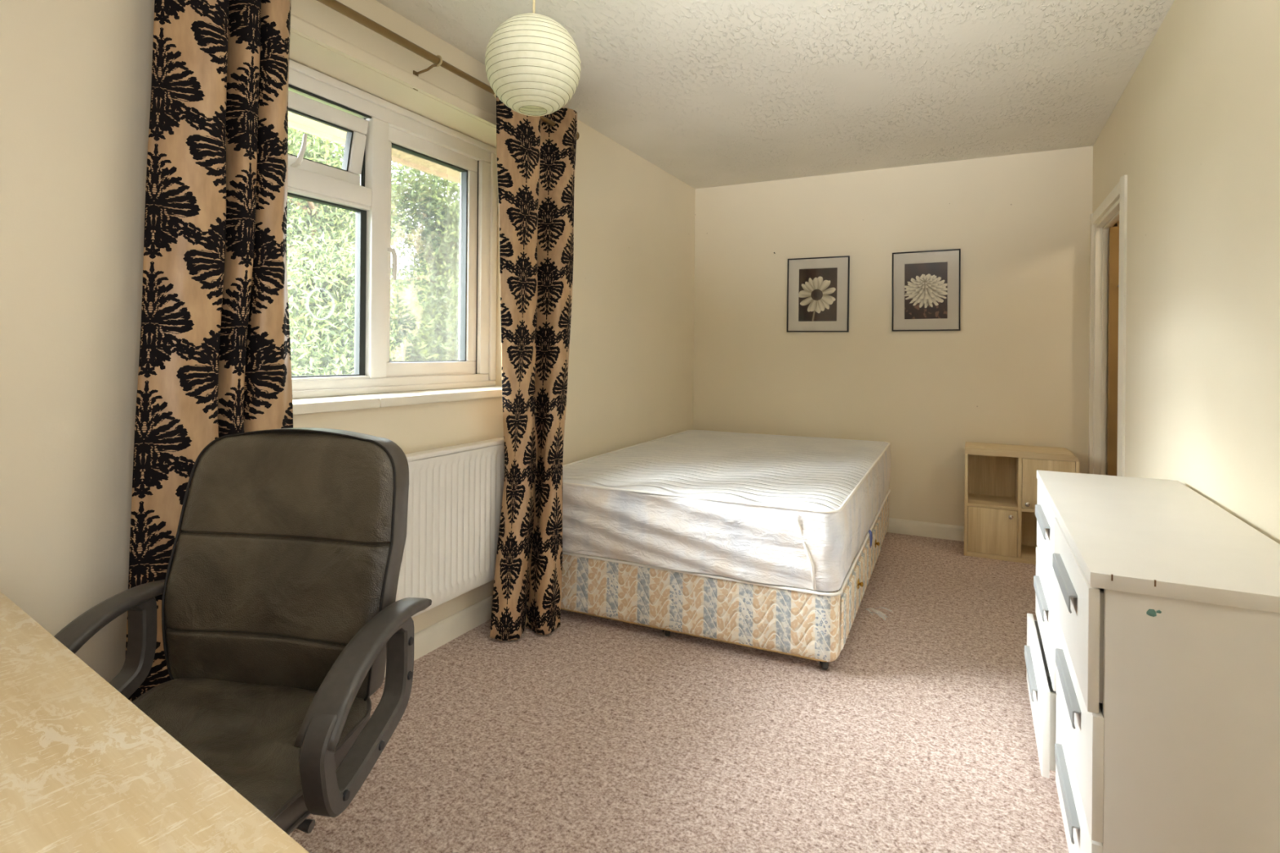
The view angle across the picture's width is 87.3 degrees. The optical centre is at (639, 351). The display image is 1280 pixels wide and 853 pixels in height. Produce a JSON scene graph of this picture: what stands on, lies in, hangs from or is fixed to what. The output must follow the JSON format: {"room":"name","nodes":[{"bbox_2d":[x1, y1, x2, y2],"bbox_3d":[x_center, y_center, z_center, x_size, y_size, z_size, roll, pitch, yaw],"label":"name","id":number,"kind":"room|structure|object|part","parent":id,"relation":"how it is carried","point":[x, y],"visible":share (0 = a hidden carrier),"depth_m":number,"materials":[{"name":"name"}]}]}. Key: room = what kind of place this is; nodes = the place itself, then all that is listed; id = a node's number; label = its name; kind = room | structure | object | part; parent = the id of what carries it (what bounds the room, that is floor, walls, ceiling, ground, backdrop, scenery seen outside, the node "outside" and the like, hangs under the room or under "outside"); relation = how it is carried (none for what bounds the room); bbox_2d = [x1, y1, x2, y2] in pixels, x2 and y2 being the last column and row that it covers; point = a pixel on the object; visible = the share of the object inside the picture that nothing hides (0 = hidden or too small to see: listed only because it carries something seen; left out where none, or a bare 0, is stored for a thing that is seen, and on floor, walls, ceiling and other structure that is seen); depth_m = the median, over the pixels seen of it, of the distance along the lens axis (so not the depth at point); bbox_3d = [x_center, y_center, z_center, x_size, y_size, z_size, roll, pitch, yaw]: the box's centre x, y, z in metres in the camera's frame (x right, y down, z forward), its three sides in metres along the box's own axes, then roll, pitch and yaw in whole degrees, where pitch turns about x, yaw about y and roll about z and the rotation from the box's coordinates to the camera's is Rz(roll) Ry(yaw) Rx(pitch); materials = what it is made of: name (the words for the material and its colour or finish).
{"room":"bedroom","nodes":[
{"label":"bedroom","id":0,"kind":"room"},
{"bbox_2d":[0,0,695,683],"bbox_3d":[-1.356,-0.041,1.849,0.285,2.400,7.290,1,0,27],"label":"wall","id":1,"kind":"structure","parent":0,"point":[76,75],"depth_m":1.65,"materials":[{"name":"paint"}]},
{"bbox_2d":[288,111,346,145],"bbox_3d":[-1.155,-1.167,3.381,0.747,0.225,9.000,1,0,27],"label":"eave","id":2,"kind":"object","parent":1,"relation":"attached to","point":[296,122],"depth_m":3.23},
{"bbox_2d":[289,13,496,128],"bbox_3d":[-0.847,-1.015,2.507,0.020,0.052,1.955,1,0,27],"label":"trim","id":3,"kind":"structure","parent":1,"relation":"attached to","point":[300,26],"depth_m":2.38,"materials":[{"name":"paint"}]},
{"bbox_2d":[287,58,502,415],"bbox_3d":[-0.971,-0.394,2.594,0.326,1.179,1.465,1,0,27],"label":"window","id":4,"kind":"structure","parent":1,"relation":"in","point":[425,197],"depth_m":2.79,"materials":[{"name":"white plastic"}]},
{"bbox_2d":[289,133,307,167],"bbox_3d":[-1.186,-0.696,2.322,0.061,0.124,0.033,1,0,5],"label":"handle","id":5,"kind":"object","parent":4,"relation":"attached to","point":[295,161],"depth_m":2.32,"materials":[{"name":"white plastic"}]},
{"bbox_3d":[-1.231,-0.664,2.367,0.052,0.056,0.556,13,5,26],"label":"sash rail","id":6,"kind":"part","parent":4,"relation":"part of","materials":[{"name":"white plastic"}]},
{"bbox_3d":[-1.194,-0.869,2.349,0.052,0.056,0.556,13,5,26],"label":"sash rail","id":7,"kind":"part","parent":4,"relation":"part of","materials":[{"name":"white plastic"}]},
{"bbox_2d":[288,84,371,186],"bbox_3d":[-1.185,-0.770,2.345,0.058,0.276,0.566,1,0,27],"label":"sash","id":8,"kind":"object","parent":4,"relation":"attached to","point":[304,100],"depth_m":2.47,"materials":[{"name":"plastic"}]},
{"bbox_3d":[-1.131,0.177,2.160,0.215,0.034,0.550,1,0,27],"label":"sill","id":9,"kind":"part","parent":4,"relation":"part of","materials":[{"name":"white paint"}]},
{"bbox_3d":[-1.101,-0.765,2.582,0.052,0.154,0.056,13,5,26],"label":"sash rail","id":10,"kind":"part","parent":4,"relation":"part of","materials":[{"name":"white plastic"}]},
{"bbox_3d":[-1.043,-0.404,2.690,0.059,0.890,0.062,1,0,27],"label":"sash rail","id":11,"kind":"part","parent":4,"relation":"part of","materials":[{"name":"white plastic"}]},
{"bbox_3d":[-1.008,-0.371,2.679,0.012,0.115,0.028,1,0,27],"label":"handle plate","id":12,"kind":"part","parent":4,"relation":"part of","materials":[{"name":"white plastic"}]},
{"bbox_3d":[-1.043,-0.946,2.633,0.070,0.078,1.401,1,0,27],"label":"frame rail","id":13,"kind":"part","parent":4,"relation":"part of","materials":[{"name":"white plastic"}]},
{"bbox_3d":[-1.053,0.131,2.633,0.070,0.059,1.401,1,0,27],"label":"frame rail","id":14,"kind":"part","parent":4,"relation":"part of","materials":[{"name":"white plastic"}]},
{"bbox_3d":[-0.985,-0.350,2.664,0.051,0.129,0.021,1,0,27],"label":"lever","id":15,"kind":"part","parent":4,"relation":"part of","materials":[{"name":"white plastic"}]},
{"bbox_3d":[-0.802,0.180,2.816,0.215,0.034,0.913,1,0,27],"label":"sill","id":16,"kind":"part","parent":4,"relation":"part of","materials":[{"name":"white paint"}]},
{"bbox_3d":[-0.926,-0.402,2.925,0.004,0.890,0.462,1,0,27],"label":"pane","id":17,"kind":"part","parent":4,"relation":"part of","materials":[{"name":"clear glass"}]},
{"bbox_3d":[-0.929,0.074,2.924,0.059,0.062,0.586,1,0,27],"label":"sash rail","id":18,"kind":"part","parent":4,"relation":"part of","materials":[{"name":"white plastic"}]},
{"bbox_3d":[-0.921,-0.878,2.924,0.059,0.062,0.586,1,0,27],"label":"sash rail","id":19,"kind":"part","parent":4,"relation":"part of","materials":[{"name":"white plastic"}]},
{"bbox_3d":[-0.808,-0.401,3.158,0.059,0.890,0.062,1,0,27],"label":"sash rail","id":20,"kind":"part","parent":4,"relation":"part of","materials":[{"name":"white plastic"}]},
{"bbox_2d":[384,595,493,676],"bbox_3d":[-1.232,1.114,1.781,0.016,0.092,7.290,1,0,27],"label":"baseboard","id":21,"kind":"structure","parent":1,"relation":"attached to","point":[435,636],"depth_m":2.71,"materials":[{"name":"white paint"}]},
{"bbox_2d":[316,0,579,140],"bbox_3d":[-0.812,-1.048,2.467,0.117,0.124,2.071,1,0,27],"label":"pole","id":22,"kind":"object","parent":1,"relation":"attached to","point":[437,60],"visible":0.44,"depth_m":2.37,"materials":[{"name":"gold metal"}]},
{"bbox_2d":[124,0,293,702],"bbox_3d":[-1.126,0.005,1.791,0.159,2.288,0.460,1,0,27],"label":"curtain","id":23,"kind":"object","parent":22,"relation":"hanging from","point":[215,362],"visible":0.59,"depth_m":1.70,"materials":[{"name":"beige fabric"}]},
{"bbox_3d":[-0.800,-1.059,2.507,0.095,0.035,0.022,1,0,14],"label":"bracket arm","id":24,"kind":"part","parent":22,"relation":"part of","materials":[{"name":"gold metal"}]},
{"bbox_2d":[489,93,577,640],"bbox_3d":[-0.399,-0.006,3.000,0.292,2.323,0.707,1,0,27],"label":"curtain","id":25,"kind":"object","parent":22,"relation":"hanging from","point":[536,158],"visible":0.97,"depth_m":2.83,"materials":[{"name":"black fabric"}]},
{"bbox_2d":[395,436,504,617],"bbox_3d":[-0.874,0.764,2.403,0.093,0.798,1.262,1,0,27],"label":"radiator","id":26,"kind":"object","parent":1,"relation":"attached to","point":[455,494],"visible":0.27,"depth_m":2.59,"materials":[{"name":"metal"}]},
{"bbox_2d":[404,436,504,462],"bbox_3d":[-0.857,0.383,2.396,0.063,0.020,1.260,1,0,27],"label":"grille","id":27,"kind":"object","parent":26,"relation":"attached to","point":[437,455],"depth_m":2.62,"materials":[{"name":"metal"}]},
{"bbox_3d":[-0.873,0.674,2.403,0.032,0.561,1.252,1,0,27],"label":"panel","id":28,"kind":"part","parent":26,"relation":"part of","materials":[{"name":"metal"}]},
{"bbox_2d":[288,532,1068,852],"bbox_3d":[0.303,1.224,1.068,4.000,0.100,7.390,1,0,27],"label":"floor","id":29,"kind":"structure","parent":0,"point":[592,734],"depth_m":2.01,"materials":[{"name":"beige carpet"}]},
{"bbox_2d":[0,591,309,852],"bbox_3d":[-0.972,0.793,0.667,1.335,0.739,0.660,1,0,36],"label":"desk","id":30,"kind":"object","parent":29,"relation":"on","point":[83,769],"visible":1,"depth_m":0.68,"materials":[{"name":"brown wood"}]},
{"bbox_2d":[53,427,431,835],"bbox_3d":[-0.781,0.665,1.218,0.655,0.998,0.637,1,0,10],"label":"office chair","id":31,"kind":"object","parent":29,"relation":"on","point":[282,618],"visible":0.84,"depth_m":1.36,"materials":[{"name":"black leather"}]},
{"bbox_3d":[-1.063,0.623,1.280,0.044,0.249,0.288,1,0,10],"label":"arm frame","id":32,"kind":"part","parent":31,"relation":"part of","materials":[{"name":"black plastic"}]},
{"bbox_3d":[-0.632,0.799,1.144,0.162,0.023,0.020,1,0,10],"label":"tilt lever","id":33,"kind":"part","parent":31,"relation":"part of","materials":[{"name":"black plastic"}]},
{"bbox_3d":[-0.792,0.747,1.156,0.502,0.123,0.486,1,0,10],"label":"seat","id":34,"kind":"part","parent":31,"relation":"part of","materials":[{"name":"leather"}]},
{"bbox_3d":[-0.489,0.628,1.183,0.044,0.249,0.288,1,0,10],"label":"arm frame","id":35,"kind":"part","parent":31,"relation":"part of","materials":[{"name":"black plastic"}]},
{"bbox_2d":[560,488,890,669],"bbox_3d":[0.546,1.025,3.676,1.431,0.302,2.149,1,0,25],"label":"base","id":36,"kind":"object","parent":29,"relation":"on","point":[794,621],"visible":0.54,"depth_m":2.65,"materials":[{"name":"fabric"}]},
{"bbox_2d":[562,430,890,591],"bbox_3d":[0.534,0.716,3.669,1.419,0.307,2.177,1,0,25],"label":"mattress","id":37,"kind":"object","parent":36,"relation":"on","point":[792,511],"visible":0.92,"depth_m":2.78,"materials":[{"name":"white fabric"}]},
{"bbox_2d":[868,529,872,548],"bbox_3d":[1.119,0.909,3.258,0.015,0.083,0.056,1,0,25],"label":"ribbon","id":38,"kind":"object","parent":37,"relation":"hanging from","point":[869,531],"visible":1,"depth_m":3.25,"materials":[{"name":"blue fabric"}]},
{"bbox_3d":[0.921,1.014,2.853,0.007,0.190,0.810,1,0,25],"label":"drawer","id":39,"kind":"part","parent":36,"relation":"part of","materials":[{"name":"fabric"}]},
{"bbox_3d":[0.939,0.989,2.856,0.022,0.032,0.031,1,0,25],"label":"knob","id":40,"kind":"part","parent":36,"relation":"part of","materials":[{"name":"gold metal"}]},
{"bbox_3d":[1.226,1.017,3.500,0.007,0.190,0.580,1,0,25],"label":"drawer","id":41,"kind":"part","parent":36,"relation":"part of","materials":[{"name":"fabric"}]},
{"bbox_2d":[964,441,1079,564],"bbox_3d":[2.209,0.877,3.915,0.565,0.628,0.333,1,0,27],"label":"base cabinet","id":42,"kind":"object","parent":29,"relation":"on","point":[1001,481],"visible":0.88,"depth_m":3.88,"materials":[{"name":"brown wood"}]},
{"bbox_3d":[1.970,0.893,4.048,0.018,0.592,0.310,1,0,27],"label":"panel","id":43,"kind":"part","parent":42,"relation":"part of","materials":[{"name":"brown wood"}]},
{"bbox_3d":[2.025,1.031,3.856,0.252,0.260,0.016,1,0,27],"label":"door","id":44,"kind":"part","parent":42,"relation":"part of","materials":[{"name":"brown wood"}]},
{"bbox_2d":[967,493,1017,511],"bbox_3d":[2.091,0.891,3.985,0.256,0.018,0.302,1,0,27],"label":"shelf","id":45,"kind":"object","parent":42,"relation":"attached to","point":[975,502],"depth_m":3.93,"materials":[{"name":"brown wood"}]},
{"bbox_3d":[2.282,0.895,4.061,0.557,0.592,0.006,1,0,27],"label":"panel","id":46,"kind":"part","parent":42,"relation":"part of","materials":[{"name":"brown wood"}]},
{"bbox_2d":[1021,506,1035,512],"bbox_3d":[2.335,0.893,3.862,0.256,0.018,0.302,1,0,27],"label":"shelf","id":47,"kind":"object","parent":42,"relation":"attached to","point":[1024,508],"depth_m":3.77,"materials":[{"name":"brown wood"}]},
{"bbox_3d":[2.272,0.741,3.734,0.252,0.280,0.016,1,0,27],"label":"door","id":48,"kind":"part","parent":42,"relation":"part of","materials":[{"name":"brown wood"}]},
{"bbox_3d":[2.458,0.897,3.803,0.018,0.592,0.310,1,0,27],"label":"panel","id":49,"kind":"part","parent":42,"relation":"part of","materials":[{"name":"brown wood"}]},
{"bbox_2d":[1024,470,1279,852],"bbox_3d":[1.251,0.794,1.696,0.430,0.775,1.221,1,0,27],"label":"dresser","id":50,"kind":"object","parent":29,"relation":"on","point":[1152,651],"visible":1,"depth_m":1.21,"materials":[{"name":"white wood"}]},
{"bbox_3d":[1.201,0.985,2.063,0.015,0.037,0.325,1,0,27],"label":"handle","id":51,"kind":"part","parent":50,"relation":"part of","materials":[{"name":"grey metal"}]},
{"bbox_3d":[1.215,1.019,2.053,0.018,0.229,0.604,1,0,27],"label":"drawer","id":52,"kind":"part","parent":50,"relation":"part of","materials":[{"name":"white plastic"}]},
{"bbox_3d":[1.226,0.751,2.052,0.015,0.037,0.325,1,0,27],"label":"handle","id":53,"kind":"part","parent":50,"relation":"part of","materials":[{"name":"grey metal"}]},
{"bbox_3d":[1.230,0.517,2.051,0.015,0.037,0.325,1,0,27],"label":"handle","id":54,"kind":"part","parent":50,"relation":"part of","materials":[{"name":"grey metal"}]},
{"bbox_3d":[1.239,0.786,2.042,0.018,0.229,0.604,1,0,27],"label":"drawer","id":55,"kind":"part","parent":50,"relation":"part of","materials":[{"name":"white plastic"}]},
{"bbox_3d":[1.243,0.552,2.041,0.018,0.228,0.604,1,0,27],"label":"drawer","id":56,"kind":"part","parent":50,"relation":"part of","materials":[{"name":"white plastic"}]},
{"bbox_3d":[0.954,0.515,1.509,0.015,0.037,0.325,1,0,27],"label":"handle","id":57,"kind":"part","parent":50,"relation":"part of","materials":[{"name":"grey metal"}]},
{"bbox_3d":[0.957,0.983,1.506,0.015,0.037,0.325,1,0,27],"label":"handle","id":58,"kind":"part","parent":50,"relation":"part of","materials":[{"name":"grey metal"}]},
{"bbox_3d":[0.959,0.749,1.506,0.015,0.037,0.325,1,0,27],"label":"handle","id":59,"kind":"part","parent":50,"relation":"part of","materials":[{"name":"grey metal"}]},
{"bbox_3d":[0.967,0.550,1.500,0.018,0.228,0.604,1,0,27],"label":"drawer","id":60,"kind":"part","parent":50,"relation":"part of","materials":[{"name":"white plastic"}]},
{"bbox_3d":[0.970,1.017,1.496,0.018,0.229,0.604,1,0,27],"label":"drawer","id":61,"kind":"part","parent":50,"relation":"part of","materials":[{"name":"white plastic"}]},
{"bbox_3d":[0.972,0.783,1.496,0.018,0.229,0.604,1,0,27],"label":"drawer","id":62,"kind":"part","parent":50,"relation":"part of","materials":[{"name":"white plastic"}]},
{"bbox_3d":[1.012,0.806,1.148,0.366,0.747,0.016,1,0,27],"label":"panel","id":63,"kind":"part","parent":50,"relation":"part of","materials":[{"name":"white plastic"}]},
{"bbox_2d":[376,0,1174,188],"bbox_3d":[0.325,-1.276,1.068,4.000,0.100,7.390,1,0,27],"label":"ceiling","id":64,"kind":"structure","parent":0,"point":[709,93],"depth_m":2.93,"materials":[{"name":"paint"}]},
{"bbox_2d":[484,0,581,115],"bbox_3d":[-0.292,-0.948,1.850,0.261,0.567,0.261,1,0,27],"label":"paper lantern","id":65,"kind":"object","parent":64,"relation":"hanging from","point":[532,62],"visible":1,"depth_m":1.76,"materials":[{"name":"paper"}]},
{"bbox_3d":[-0.292,-1.040,1.850,0.006,0.383,0.006,1,0,-41],"label":"cord","id":66,"kind":"part","parent":65,"relation":"part of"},
{"bbox_2d":[693,146,1117,526],"bbox_3d":[1.464,-0.016,4.568,2.920,2.400,0.100,1,0,27],"label":"wall","id":67,"kind":"structure","parent":0,"point":[1015,370],"depth_m":4.35,"materials":[{"name":"paint"}]},
{"bbox_2d":[786,255,849,332],"bbox_3d":[1.224,-0.394,4.623,0.420,0.515,0.019,1,0,27],"label":"framed picture","id":68,"kind":"object","parent":67,"relation":"attached to","point":[818,287],"visible":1,"depth_m":4.62,"materials":[{"name":"white paper"}]},
{"bbox_3d":[1.040,-0.397,4.715,0.008,0.498,0.019,1,0,27],"label":"frame rail","id":69,"kind":"part","parent":68,"relation":"part of","materials":[{"name":"black paint"}]},
{"bbox_2d":[798,267,837,321],"bbox_3d":[1.225,-0.394,4.624,0.268,0.372,0.001,1,0,27],"label":"print","id":70,"kind":"object","parent":68,"relation":"attached to","point":[817,299],"depth_m":4.62},
{"bbox_3d":[1.221,-0.141,4.623,0.420,0.008,0.019,1,0,27],"label":"frame rail","id":71,"kind":"part","parent":68,"relation":"part of","materials":[{"name":"black paint"}]},
{"bbox_3d":[1.228,-0.647,4.622,0.420,0.008,0.019,1,0,27],"label":"frame rail","id":72,"kind":"part","parent":68,"relation":"part of","materials":[{"name":"black paint"}]},
{"bbox_3d":[1.408,-0.391,4.530,0.008,0.498,0.019,1,0,27],"label":"frame rail","id":73,"kind":"part","parent":68,"relation":"part of","materials":[{"name":"black paint"}]},
{"bbox_2d":[886,518,964,541],"bbox_3d":[1.508,1.139,4.476,2.468,0.092,0.016,1,0,27],"label":"baseboard","id":74,"kind":"structure","parent":67,"relation":"attached to","point":[945,531],"depth_m":4.30,"materials":[{"name":"white paint"}]},
{"bbox_2d":[892,248,960,331],"bbox_3d":[1.837,-0.393,4.315,0.405,0.515,0.019,0,0,27],"label":"framed picture","id":75,"kind":"object","parent":67,"relation":"attached to","point":[926,284],"visible":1,"depth_m":4.31,"materials":[{"name":"white paper"}]},
{"bbox_3d":[1.660,-0.393,4.404,0.008,0.498,0.019,0,0,27],"label":"frame rail","id":76,"kind":"part","parent":75,"relation":"part of","materials":[{"name":"black paint"}]},
{"bbox_2d":[904,262,947,319],"bbox_3d":[1.839,-0.393,4.316,0.262,0.368,0.001,0,0,27],"label":"print","id":77,"kind":"object","parent":75,"relation":"attached to","point":[926,284],"depth_m":4.32},
{"bbox_3d":[1.836,-0.139,4.315,0.405,0.008,0.019,0,0,27],"label":"frame rail","id":78,"kind":"part","parent":75,"relation":"part of","materials":[{"name":"black paint"}]},
{"bbox_3d":[1.839,-0.646,4.316,0.405,0.008,0.019,0,0,27],"label":"frame rail","id":79,"kind":"part","parent":75,"relation":"part of","materials":[{"name":"black paint"}]},
{"bbox_3d":[2.015,-0.392,4.226,0.008,0.498,0.019,0,0,27],"label":"frame rail","id":80,"kind":"part","parent":75,"relation":"part of","materials":[{"name":"black paint"}]},
{"bbox_2d":[1092,0,1279,544],"bbox_3d":[1.040,-0.020,0.648,0.075,2.400,7.290,1,0,27],"label":"wall","id":81,"kind":"structure","parent":0,"point":[1194,131],"depth_m":1.97,"materials":[{"name":"paint"}]},
{"bbox_2d":[1088,174,1127,476],"bbox_3d":[2.760,0.202,3.272,0.838,1.988,0.971,1,0,27],"label":"door","id":82,"kind":"structure","parent":81,"relation":"in","point":[1108,264],"depth_m":3.73,"materials":[{"name":"white paint"}]},
{"bbox_3d":[2.596,0.200,3.859,0.018,1.988,0.068,1,0,27],"label":"architrave","id":83,"kind":"part","parent":82,"relation":"part of","materials":[{"name":"white paint"}]},
{"bbox_3d":[2.402,-0.761,3.456,0.018,0.068,0.835,1,0,27],"label":"architrave","id":84,"kind":"part","parent":82,"relation":"part of","materials":[{"name":"white paint"}]},
{"bbox_3d":[2.191,0.197,3.052,0.018,1.988,0.068,1,0,27],"label":"architrave","id":85,"kind":"part","parent":82,"relation":"part of","materials":[{"name":"white paint"}]},
{"label":"outside","id":86,"kind":"structure","parent":0,"visible":0},
{"bbox_3d":[-11.711,1.466,12.574,27.817,0.200,52.000,1,0,27],"label":"ground","id":87,"kind":"structure","parent":86,"visible":0},
{"bbox_2d":[288,134,355,355],"bbox_3d":[-5.906,-1.300,12.220,3.849,6.748,4.774,1,0,29],"label":"conifer","id":88,"kind":"object","parent":87,"relation":"on","point":[292,135],"visible":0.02,"depth_m":11.81,"materials":[{"name":"green plant"}]},
{"bbox_2d":[286,126,397,376],"bbox_3d":[-3.683,-0.691,7.711,3.200,5.446,3.698,1,0,-15],"label":"conifer","id":89,"kind":"object","parent":87,"relation":"on","point":[322,332],"visible":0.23,"depth_m":7.25,"materials":[{"name":"green plant"}]}
]}

